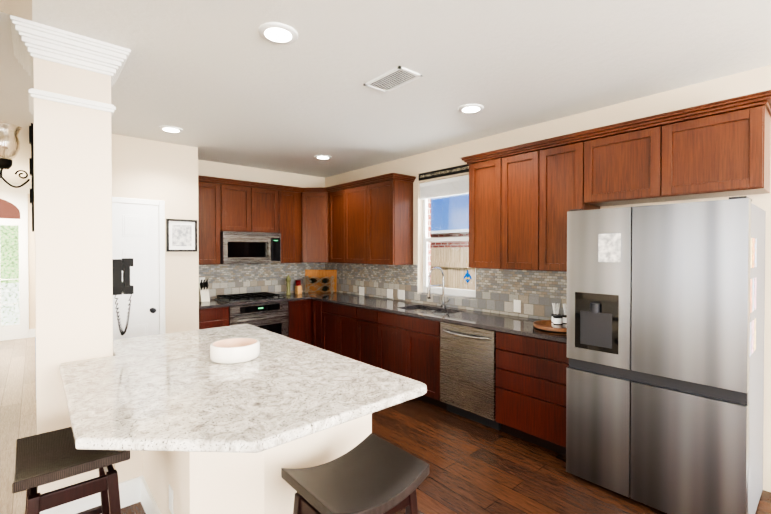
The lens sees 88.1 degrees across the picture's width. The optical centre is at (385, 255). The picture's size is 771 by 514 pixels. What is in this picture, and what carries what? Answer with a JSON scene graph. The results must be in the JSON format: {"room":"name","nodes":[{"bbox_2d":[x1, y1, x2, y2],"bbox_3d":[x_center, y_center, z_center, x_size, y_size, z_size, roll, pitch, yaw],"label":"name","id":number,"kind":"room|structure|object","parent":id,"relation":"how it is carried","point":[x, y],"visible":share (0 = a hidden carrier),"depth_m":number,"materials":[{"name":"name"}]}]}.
{"room":"kitchen","nodes":[
{"label":"kitchen","id":0,"kind":"room"},
{"bbox_2d":[0,0,31,20],"bbox_3d":[-1.456,-0.943,-1.732,4.463,0.459,6.348,-1,1,-41],"label":"ceiling","id":1,"kind":"structure","parent":0,"point":[21,8],"depth_m":1.95,"materials":[{"name":"beige paint"}]},
{"bbox_2d":[28,194,35,328],"bbox_3d":[-6.805,0.104,6.870,2.200,2.740,0.150,-1,1,-41],"label":"wall","id":2,"kind":"structure","parent":0,"point":[31,273],"depth_m":7.16,"materials":[{"name":"beige paint"}]},
{"bbox_2d":[0,225,18,325],"bbox_3d":[-6.552,0.343,6.948,0.230,1.740,0.008,-1,1,-41],"label":"sidelight window","id":3,"kind":"structure","parent":2,"relation":"in","point":[9,241],"depth_m":6.95,"materials":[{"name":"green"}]},
{"bbox_2d":[0,199,19,218],"bbox_3d":[-6.919,-0.843,6.611,1.260,0.400,0.010,-1,1,-41],"label":"transom window","id":4,"kind":"structure","parent":2,"relation":"in","point":[8,210],"depth_m":6.93,"materials":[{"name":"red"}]},
{"bbox_2d":[0,182,31,340],"bbox_3d":[-6.870,0.107,6.672,1.520,2.738,0.058,-1,1,-41],"label":"door frame","id":5,"kind":"structure","parent":2,"relation":"attached to","point":[17,198],"depth_m":7.04,"materials":[{"name":"white wood"}]},
{"bbox_2d":[29,329,35,337],"bbox_3d":[-6.882,1.400,6.706,1.550,0.152,0.016,-1,1,-41],"label":"baseboard","id":6,"kind":"structure","parent":2,"relation":"attached to","point":[32,332],"depth_m":7.16,"materials":[{"name":"white"}]},
{"bbox_2d":[10,15,130,493],"bbox_3d":[-1.866,0.153,2.383,0.517,2.739,0.517,-1,1,-41],"label":"column","id":7,"kind":"structure","parent":0,"point":[72,108],"depth_m":2.23,"materials":[{"name":"beige paint"}]},
{"bbox_2d":[0,122,33,231],"bbox_3d":[-2.071,-0.441,2.193,0.201,0.610,0.156,-1,1,-41],"label":"sconce","id":8,"kind":"object","parent":7,"relation":"attached to","point":[5,163],"visible":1,"depth_m":2.21,"materials":[{"name":"black metal"}]},
{"bbox_2d":[40,475,160,513],"bbox_3d":[-1.120,1.447,2.301,1.366,0.152,1.686,-1,1,-41],"label":"baseboard","id":9,"kind":"structure","parent":7,"relation":"attached to","point":[134,490],"depth_m":2.32,"materials":[{"name":"white"}]},
{"bbox_2d":[112,258,133,335],"bbox_3d":[-1.626,0.255,2.459,0.110,0.477,0.090,-1,1,-41],"label":"wall phone","id":10,"kind":"object","parent":7,"relation":"attached to","point":[119,266],"visible":1,"depth_m":2.44,"materials":[{"name":"black plastic"}]},
{"bbox_2d":[111,134,198,333],"bbox_3d":[-2.929,0.130,4.425,1.380,2.740,0.785,-1,1,-41],"label":"wall","id":11,"kind":"structure","parent":0,"point":[166,172],"depth_m":4.39,"materials":[{"name":"beige paint"}]},
{"bbox_2d":[112,203,158,339],"bbox_3d":[-2.736,0.478,4.058,0.760,2.028,0.022,-1,1,-41],"label":"pantry door","id":12,"kind":"structure","parent":11,"relation":"in","point":[135,232],"depth_m":4.17,"materials":[{"name":"white wood"}]},
{"bbox_2d":[112,197,164,333],"bbox_3d":[-2.737,0.454,4.059,0.880,2.100,0.020,-1,1,-41],"label":"door frame","id":13,"kind":"structure","parent":11,"relation":"attached to","point":[161,203],"depth_m":4.31,"materials":[{"name":"white"}]},
{"bbox_2d":[166,219,196,251],"bbox_3d":[-2.276,-0.225,4.456,0.313,0.360,0.023,-1,1,-41],"label":"picture frame","id":14,"kind":"object","parent":11,"relation":"attached to","point":[181,235],"visible":1,"depth_m":4.45,"materials":[{"name":"black"}]},
{"bbox_2d":[198,160,324,187],"bbox_3d":[-1.827,0.115,5.820,2.120,2.740,0.150,-1,1,-41],"label":"wall","id":15,"kind":"structure","parent":0,"point":[224,170],"depth_m":5.70,"materials":[{"name":"beige paint"}]},
{"bbox_2d":[198,175,221,264],"bbox_3d":[-2.300,-0.420,5.069,0.416,1.056,0.338,-1,1,-41],"label":"upper cabinet","id":16,"kind":"object","parent":15,"relation":"attached to","point":[209,197],"depth_m":4.95,"materials":[{"name":"brown wood"}]},
{"bbox_2d":[218,179,257,231],"bbox_3d":[-2.021,-0.632,5.313,0.457,0.636,0.338,-1,1,-41],"label":"upper cabinet","id":17,"kind":"object","parent":15,"relation":"attached to","point":[230,205],"depth_m":5.20,"materials":[{"name":"brown wood"}]},
{"bbox_2d":[220,231,280,263],"bbox_3d":[-1.852,-0.103,5.378,0.784,0.413,0.474,-1,1,-41],"label":"microwave","id":18,"kind":"object","parent":17,"relation":"attached to","point":[247,247],"visible":0.98,"depth_m":5.20,"materials":[{"name":"silver metal"}]},
{"bbox_2d":[258,183,273,232],"bbox_3d":[-1.772,-0.635,5.533,0.457,0.636,0.338,-1,1,-41],"label":"upper cabinet","id":19,"kind":"object","parent":15,"relation":"attached to","point":[265,192],"depth_m":5.44,"materials":[{"name":"brown wood"}]},
{"bbox_2d":[274,187,301,262],"bbox_3d":[-1.488,-0.427,5.785,0.430,1.056,0.338,-1,1,-41],"label":"upper cabinet","id":20,"kind":"object","parent":15,"relation":"attached to","point":[287,200],"depth_m":5.67,"materials":[{"name":"brown wood"}]},
{"bbox_2d":[301,187,328,262],"bbox_3d":[-1.009,-0.443,6.025,0.611,1.082,0.611,-1,1,-41],"label":"upper cabinet","id":21,"kind":"object","parent":15,"relation":"attached to","point":[314,225],"visible":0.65,"depth_m":5.78,"materials":[{"name":"brown wood"}]},
{"bbox_2d":[0,0,770,184],"bbox_3d":[-2.353,-1.265,2.108,8.200,0.100,13.300,-1,1,-41],"label":"ceiling","id":22,"kind":"structure","parent":0,"point":[221,81],"depth_m":2.55,"materials":[{"name":"white paint"}]},
{"bbox_2d":[159,126,182,132],"bbox_3d":[-2.086,-1.227,3.877,0.208,0.011,0.208,-1,1,-41],"label":"recessed light","id":23,"kind":"object","parent":22,"relation":"in","point":[171,129],"visible":0.96,"depth_m":3.88,"materials":[{"name":"white plastic"}]},
{"bbox_2d":[258,22,297,44],"bbox_3d":[-0.585,-1.209,2.175,0.208,0.011,0.208,-1,1,-41],"label":"recessed light","id":24,"kind":"object","parent":22,"relation":"in","point":[277,33],"visible":1,"depth_m":2.17,"materials":[{"name":"white plastic"}]},
{"bbox_2d":[315,155,330,159],"bbox_3d":[-0.788,-1.240,5.021,0.208,0.011,0.208,-1,1,-41],"label":"recessed light","id":25,"kind":"object","parent":22,"relation":"in","point":[323,157],"visible":1,"depth_m":5.01,"materials":[{"name":"white plastic"}]},
{"bbox_2d":[364,65,421,92],"bbox_3d":[0.047,-1.214,2.758,0.210,0.013,0.370,-1,1,-41],"label":"ceiling vent","id":26,"kind":"object","parent":22,"relation":"in","point":[394,78],"visible":0.98,"depth_m":2.75,"materials":[{"name":"white metal"}]},
{"bbox_2d":[458,104,483,113],"bbox_3d":[0.713,-1.221,3.319,0.208,0.011,0.208,-1,1,-41],"label":"recessed light","id":27,"kind":"object","parent":22,"relation":"in","point":[470,108],"visible":1,"depth_m":3.31,"materials":[{"name":"white plastic"}]},
{"bbox_2d":[0,337,770,513],"bbox_3d":[-2.428,1.551,2.072,8.000,0.050,13.300,-1,1,-41],"label":"floor","id":28,"kind":"structure","parent":0,"point":[476,467],"depth_m":2.91,"materials":[{"name":"brown wood"}]},
{"bbox_2d":[12,427,129,513],"bbox_3d":[-1.385,1.181,1.762,0.370,0.695,0.467,-1,1,-41],"label":"stool","id":29,"kind":"object","parent":28,"relation":"on","point":[48,457],"visible":0.83,"depth_m":1.69,"materials":[{"name":"brown leather"}]},
{"bbox_2d":[199,306,228,328],"bbox_3d":[-2.229,1.053,4.955,0.351,0.884,0.628,-1,1,-41],"label":"base cabinet","id":30,"kind":"object","parent":28,"relation":"on","point":[218,316],"depth_m":4.71,"materials":[{"name":"brown wood"}]},
{"bbox_2d":[229,301,287,336],"bbox_3d":[-1.768,0.974,5.286,0.770,0.715,0.643,-1,1,-41],"label":"wall oven","id":31,"kind":"object","parent":30,"relation":"in","point":[272,317],"visible":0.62,"depth_m":5.12,"materials":[{"name":"silver metal"}]},
{"bbox_2d":[114,413,371,513],"bbox_3d":[-0.995,1.078,2.418,0.986,0.889,1.670,-1,1,-41],"label":"kitchen island","id":32,"kind":"object","parent":28,"relation":"on","point":[223,483],"visible":0.16,"depth_m":1.77,"materials":[{"name":"beige paint"}]},
{"bbox_2d":[169,484,172,513],"bbox_3d":[-1.053,1.197,1.955,0.006,0.120,0.070,-1,1,-41],"label":"electrical outlet","id":33,"kind":"object","parent":32,"relation":"attached to","point":[170,499],"visible":0.94,"depth_m":1.95,"materials":[{"name":"white plastic"}]},
{"bbox_2d":[59,324,426,452],"bbox_3d":[-0.963,0.614,2.215,1.280,0.040,2.110,-1,1,-41],"label":"island countertop","id":34,"kind":"structure","parent":32,"relation":"on","point":[178,391],"depth_m":1.74,"materials":[{"name":"white stone"}]},
{"bbox_2d":[210,338,259,363],"bbox_3d":[-0.869,0.547,2.304,0.270,0.090,0.270,-1,1,-41],"label":"bowl","id":35,"kind":"object","parent":34,"relation":"on","point":[232,350],"visible":1,"depth_m":2.21,"materials":[{"name":"white ceramic"}]},
{"bbox_2d":[288,299,310,344],"bbox_3d":[-1.371,1.044,5.711,0.375,0.884,0.628,-1,1,-41],"label":"base cabinet","id":36,"kind":"object","parent":28,"relation":"on","point":[299,311],"depth_m":5.48,"materials":[{"name":"brown wood"}]},
{"bbox_2d":[199,293,309,308],"bbox_3d":[-1.814,0.591,5.303,1.440,0.030,0.648,-1,1,-41],"label":"countertop","id":37,"kind":"structure","parent":36,"relation":"on","point":[213,303],"depth_m":5.03,"materials":[{"name":"stone"}]},
{"bbox_2d":[199,279,209,301],"bbox_3d":[-2.294,0.439,5.038,0.100,0.278,0.130,-1,1,-41],"label":"knife block","id":38,"kind":"object","parent":37,"relation":"on","point":[203,292],"visible":1,"depth_m":5.02,"materials":[{"name":"beige"}]},
{"bbox_2d":[215,292,285,302],"bbox_3d":[-1.799,0.548,5.310,0.760,0.054,0.510,-1,1,-41],"label":"cooktop","id":39,"kind":"object","parent":37,"relation":"in","point":[243,297],"visible":1,"depth_m":5.23,"materials":[{"name":"black metal"}]},
{"bbox_2d":[286,275,290,294],"bbox_3d":[-1.405,0.425,5.769,0.080,0.290,0.080,-1,1,-41],"label":"pepper mill","id":40,"kind":"object","parent":37,"relation":"on","point":[288,284],"visible":1,"depth_m":5.74,"materials":[{"name":"yellow"}]},
{"bbox_2d":[311,299,318,346],"bbox_3d":[-0.686,1.045,5.661,0.628,0.884,0.303,-1,1,-41],"label":"base cabinet","id":41,"kind":"object","parent":28,"relation":"on","point":[314,303],"depth_m":5.53,"materials":[{"name":"brown wood"}]},
{"bbox_2d":[319,300,350,357],"bbox_3d":[-0.373,1.049,5.306,0.628,0.884,0.906,-1,1,-41],"label":"base cabinet","id":42,"kind":"object","parent":28,"relation":"on","point":[334,318],"depth_m":5.14,"materials":[{"name":"brown wood"}]},
{"bbox_2d":[293,292,566,342],"bbox_3d":[0.181,0.598,4.658,0.648,0.030,4.254,-1,1,-41],"label":"countertop","id":43,"kind":"structure","parent":42,"relation":"on","point":[518,325],"depth_m":4.00,"materials":[{"name":"stone"}]},
{"bbox_2d":[295,280,301,293],"bbox_3d":[-1.305,0.468,5.958,0.070,0.200,0.090,-1,1,-41],"label":"knife block","id":44,"kind":"object","parent":43,"relation":"on","point":[298,288],"visible":0.98,"depth_m":5.93,"materials":[{"name":"brown wood"}]},
{"bbox_2d":[304,276,333,293],"bbox_3d":[-1.004,0.437,5.996,0.431,0.260,0.286,0,1,4],"label":"wine rack","id":45,"kind":"object","parent":43,"relation":"on","point":[313,280],"visible":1,"depth_m":5.97,"materials":[{"name":"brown metal"}]},
{"bbox_2d":[305,270,336,291],"bbox_3d":[-1.001,0.391,6.170,0.495,0.350,0.040,0,1,4],"label":"cutting board","id":46,"kind":"object","parent":43,"relation":"on","point":[319,274],"visible":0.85,"depth_m":6.16,"materials":[{"name":"brown wood"}]},
{"bbox_2d":[407,307,454,314],"bbox_3d":[0.478,0.711,4.346,0.420,0.187,0.720,-1,1,-41],"label":"sink basin","id":47,"kind":"object","parent":43,"relation":"in","point":[432,311],"visible":0.08,"depth_m":4.40,"materials":[{"name":"silver metal"}]},
{"bbox_2d":[427,267,449,307],"bbox_3d":[0.593,0.353,4.393,0.288,0.462,0.132,-1,1,-41],"label":"faucet","id":48,"kind":"object","parent":43,"relation":"on","point":[443,305],"visible":0.98,"depth_m":4.47,"materials":[{"name":"silver metal"}]},
{"bbox_2d":[533,320,566,334],"bbox_3d":[1.383,0.573,3.182,0.384,0.050,0.384,-1,1,-41],"label":"tray","id":49,"kind":"object","parent":43,"relation":"on","point":[543,326],"visible":0.54,"depth_m":3.09,"materials":[{"name":"brown wood"}]},
{"bbox_2d":[551,303,560,326],"bbox_3d":[1.391,0.483,3.248,0.072,0.190,0.071,-1,1,-41],"label":"canister","id":50,"kind":"object","parent":49,"relation":"on","point":[557,306],"visible":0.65,"depth_m":3.24,"materials":[{"name":"white ceramic"}]},
{"bbox_2d":[553,315,562,327],"bbox_3d":[1.372,0.528,3.172,0.072,0.101,0.071,-1,1,-41],"label":"canister","id":51,"kind":"object","parent":49,"relation":"on","point":[557,321],"visible":0.92,"depth_m":3.14,"materials":[{"name":"white ceramic"}]},
{"bbox_2d":[562,304,566,327],"bbox_3d":[1.459,0.483,3.209,0.072,0.190,0.071,-1,1,-41],"label":"canister","id":52,"kind":"object","parent":49,"relation":"on","point":[564,320],"visible":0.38,"depth_m":3.19,"materials":[{"name":"white ceramic"}]},
{"bbox_2d":[281,433,428,513],"bbox_3d":[-0.117,1.183,1.586,0.467,0.695,0.370,-1,1,-41],"label":"stool","id":53,"kind":"object","parent":28,"relation":"on","point":[371,473],"visible":1,"depth_m":1.56,"materials":[{"name":"brown leather"}]},
{"bbox_2d":[351,306,422,367],"bbox_3d":[0.015,1.054,4.867,0.628,0.884,0.518,-1,1,-41],"label":"base cabinet","id":54,"kind":"object","parent":28,"relation":"on","point":[365,323],"depth_m":4.64,"materials":[{"name":"brown wood"}]},
{"bbox_2d":[379,319,446,409],"bbox_3d":[0.429,1.156,4.398,0.628,0.690,0.989,-1,1,-41],"label":"base cabinet","id":55,"kind":"object","parent":28,"relation":"on","point":[405,345],"depth_m":4.08,"materials":[{"name":"brown wood"}]},
{"bbox_2d":[440,322,500,429],"bbox_3d":[0.918,1.069,3.764,0.636,0.876,0.596,-1,1,-41],"label":"dishwasher","id":56,"kind":"object","parent":28,"relation":"on","point":[467,369],"visible":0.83,"depth_m":3.56,"materials":[{"name":"silver metal"}]},
{"bbox_2d":[495,331,568,455],"bbox_3d":[1.375,1.070,3.324,0.628,0.884,0.656,-1,1,-41],"label":"base cabinet","id":57,"kind":"object","parent":28,"relation":"on","point":[530,389],"visible":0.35,"depth_m":3.12,"materials":[{"name":"brown wood"}]},
{"bbox_2d":[566,196,765,513],"bbox_3d":[1.814,0.604,2.620,0.817,1.832,0.921,-1,1,-41],"label":"fridge","id":58,"kind":"object","parent":28,"relation":"on","point":[665,356],"visible":1,"depth_m":2.31,"materials":[{"name":"silver metal"}]},
{"bbox_2d":[325,65,770,491],"bbox_3d":[2.001,0.144,3.196,0.150,2.740,9.150,-1,1,-41],"label":"wall","id":59,"kind":"structure","parent":0,"point":[752,81],"depth_m":3.20,"materials":[{"name":"beige paint"}]},
{"bbox_2d":[326,185,340,262],"bbox_3d":[-0.554,-0.427,5.715,0.338,1.056,0.459,-1,1,-41],"label":"upper cabinet","id":60,"kind":"object","parent":59,"relation":"attached to","point":[335,193],"depth_m":5.66,"materials":[{"name":"brown wood"}]},
{"bbox_2d":[341,181,360,263],"bbox_3d":[-0.274,-0.423,5.397,0.338,1.056,0.632,-1,1,-41],"label":"upper cabinet","id":61,"kind":"object","parent":59,"relation":"attached to","point":[350,194],"depth_m":5.37,"materials":[{"name":"brown wood"}]},
{"bbox_2d":[199,263,566,319],"bbox_3d":[-0.330,0.352,4.204,2.216,0.469,4.254,-1,1,-41],"label":"tile backsplash","id":62,"kind":"structure","parent":59,"relation":"attached to","point":[535,292],"depth_m":5.07,"materials":[{"name":"stone"}]},
{"bbox_2d":[359,287,363,295],"bbox_3d":[-0.342,0.508,5.719,0.006,0.120,0.115,-1,1,-41],"label":"electrical outlet","id":63,"kind":"object","parent":62,"relation":"attached to","point":[361,290],"visible":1,"depth_m":5.72,"materials":[{"name":"white plastic"}]},
{"bbox_2d":[387,289,392,297],"bbox_3d":[0.058,0.501,5.266,0.006,0.120,0.115,-1,1,-41],"label":"electrical outlet","id":64,"kind":"object","parent":62,"relation":"attached to","point":[389,293],"visible":1,"depth_m":5.26,"materials":[{"name":"white plastic"}]},
{"bbox_2d":[398,290,404,299],"bbox_3d":[0.203,0.499,5.101,0.006,0.120,0.115,-1,1,-41],"label":"electrical outlet","id":65,"kind":"object","parent":62,"relation":"attached to","point":[401,294],"visible":1,"depth_m":5.10,"materials":[{"name":"white plastic"}]},
{"bbox_2d":[514,300,520,312],"bbox_3d":[1.281,0.491,3.878,0.006,0.120,0.075,-1,1,-41],"label":"electrical outlet","id":66,"kind":"object","parent":62,"relation":"attached to","point":[517,305],"visible":1,"depth_m":3.87,"materials":[{"name":"white plastic"}]},
{"bbox_2d":[361,173,415,264],"bbox_3d":[0.037,-0.419,5.045,0.338,1.056,0.551,-1,1,-41],"label":"upper cabinet","id":67,"kind":"object","parent":59,"relation":"attached to","point":[371,220],"depth_m":4.89,"materials":[{"name":"brown wood"}]},
{"bbox_2d":[419,164,468,180],"bbox_3d":[0.678,-0.954,4.558,0.012,0.085,0.820,-1,1,-41],"label":"sign","id":68,"kind":"object","parent":59,"relation":"attached to","point":[450,172],"visible":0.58,"depth_m":4.55,"materials":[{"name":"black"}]},
{"bbox_2d":[420,175,468,199],"bbox_3d":[0.717,-0.569,4.596,0.053,0.635,0.850,-1,1,-41],"label":"window blind","id":69,"kind":"object","parent":59,"relation":"attached to","point":[458,185],"visible":0.69,"depth_m":4.60,"materials":[{"name":"white fabric"}]},
{"bbox_2d":[423,194,475,296],"bbox_3d":[0.763,-0.218,4.641,0.060,1.346,0.858,-1,1,-41],"label":"window","id":70,"kind":"structure","parent":59,"relation":"in","point":[451,290],"depth_m":4.76,"materials":[{"name":"white"}]},
{"bbox_2d":[463,270,471,282],"bbox_3d":[0.887,0.151,4.300,0.008,0.290,0.111,-1,1,-41],"label":"suncatcher","id":71,"kind":"object","parent":70,"relation":"hanging from","point":[468,275],"visible":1,"depth_m":4.30,"materials":[{"name":"blue glass"}]},
{"bbox_2d":[468,154,491,268],"bbox_3d":[1.080,-0.407,3.862,0.338,1.056,0.425,-1,1,-41],"label":"upper cabinet","id":72,"kind":"object","parent":59,"relation":"attached to","point":[480,169],"depth_m":3.81,"materials":[{"name":"brown wood"}]},
{"bbox_2d":[492,146,527,269],"bbox_3d":[1.300,-0.404,3.612,0.338,1.056,0.488,-1,1,-41],"label":"upper cabinet","id":73,"kind":"object","parent":59,"relation":"attached to","point":[525,198],"depth_m":3.58,"materials":[{"name":"brown wood"}]},
{"bbox_2d":[528,134,599,271],"bbox_3d":[1.520,-0.401,3.363,0.338,1.056,0.425,-1,1,-41],"label":"upper cabinet","id":74,"kind":"object","parent":59,"relation":"attached to","point":[556,167],"depth_m":3.28,"materials":[{"name":"brown wood"}]},
{"bbox_2d":[584,122,652,206],"bbox_3d":[1.850,-0.665,2.986,0.338,0.521,0.572,-1,1,-41],"label":"upper cabinet","id":75,"kind":"object","parent":59,"relation":"attached to","point":[615,158],"depth_m":2.92,"materials":[{"name":"brown wood"}]},
{"bbox_2d":[648,94,770,201],"bbox_3d":[2.146,-0.661,2.650,0.338,0.521,0.572,-1,1,-41],"label":"upper cabinet","id":76,"kind":"object","parent":59,"relation":"attached to","point":[723,150],"depth_m":2.52,"materials":[{"name":"brown wood"}]},
{"label":"outside","id":77,"kind":"structure","parent":0,"visible":0},
{"bbox_3d":[4.107,1.791,7.637,8.840,0.150,15.000,-1,1,-41],"label":"ground","id":78,"kind":"structure","parent":77,"visible":0},
{"bbox_2d":[428,198,468,284],"bbox_3d":[3.050,0.088,6.020,5.140,3.290,14.000,-1,1,-41],"label":"brick","id":79,"kind":"object","parent":78,"relation":"on","point":[454,244],"depth_m":10.64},
{"bbox_2d":[431,229,468,233],"bbox_3d":[4.865,-0.624,7.613,0.500,0.080,14.000,-1,1,-41],"label":"gutter","id":80,"kind":"object","parent":79,"relation":"attached to","point":[449,231],"depth_m":10.77,"materials":[{"name":"white"}]},
{"bbox_2d":[431,247,474,289],"bbox_3d":[2.690,0.800,5.844,0.058,1.870,10.200,-1,1,-41],"label":"fence","id":81,"kind":"object","parent":78,"relation":"on","point":[461,262],"depth_m":7.48,"materials":[{"name":"beige wood"}]}
]}

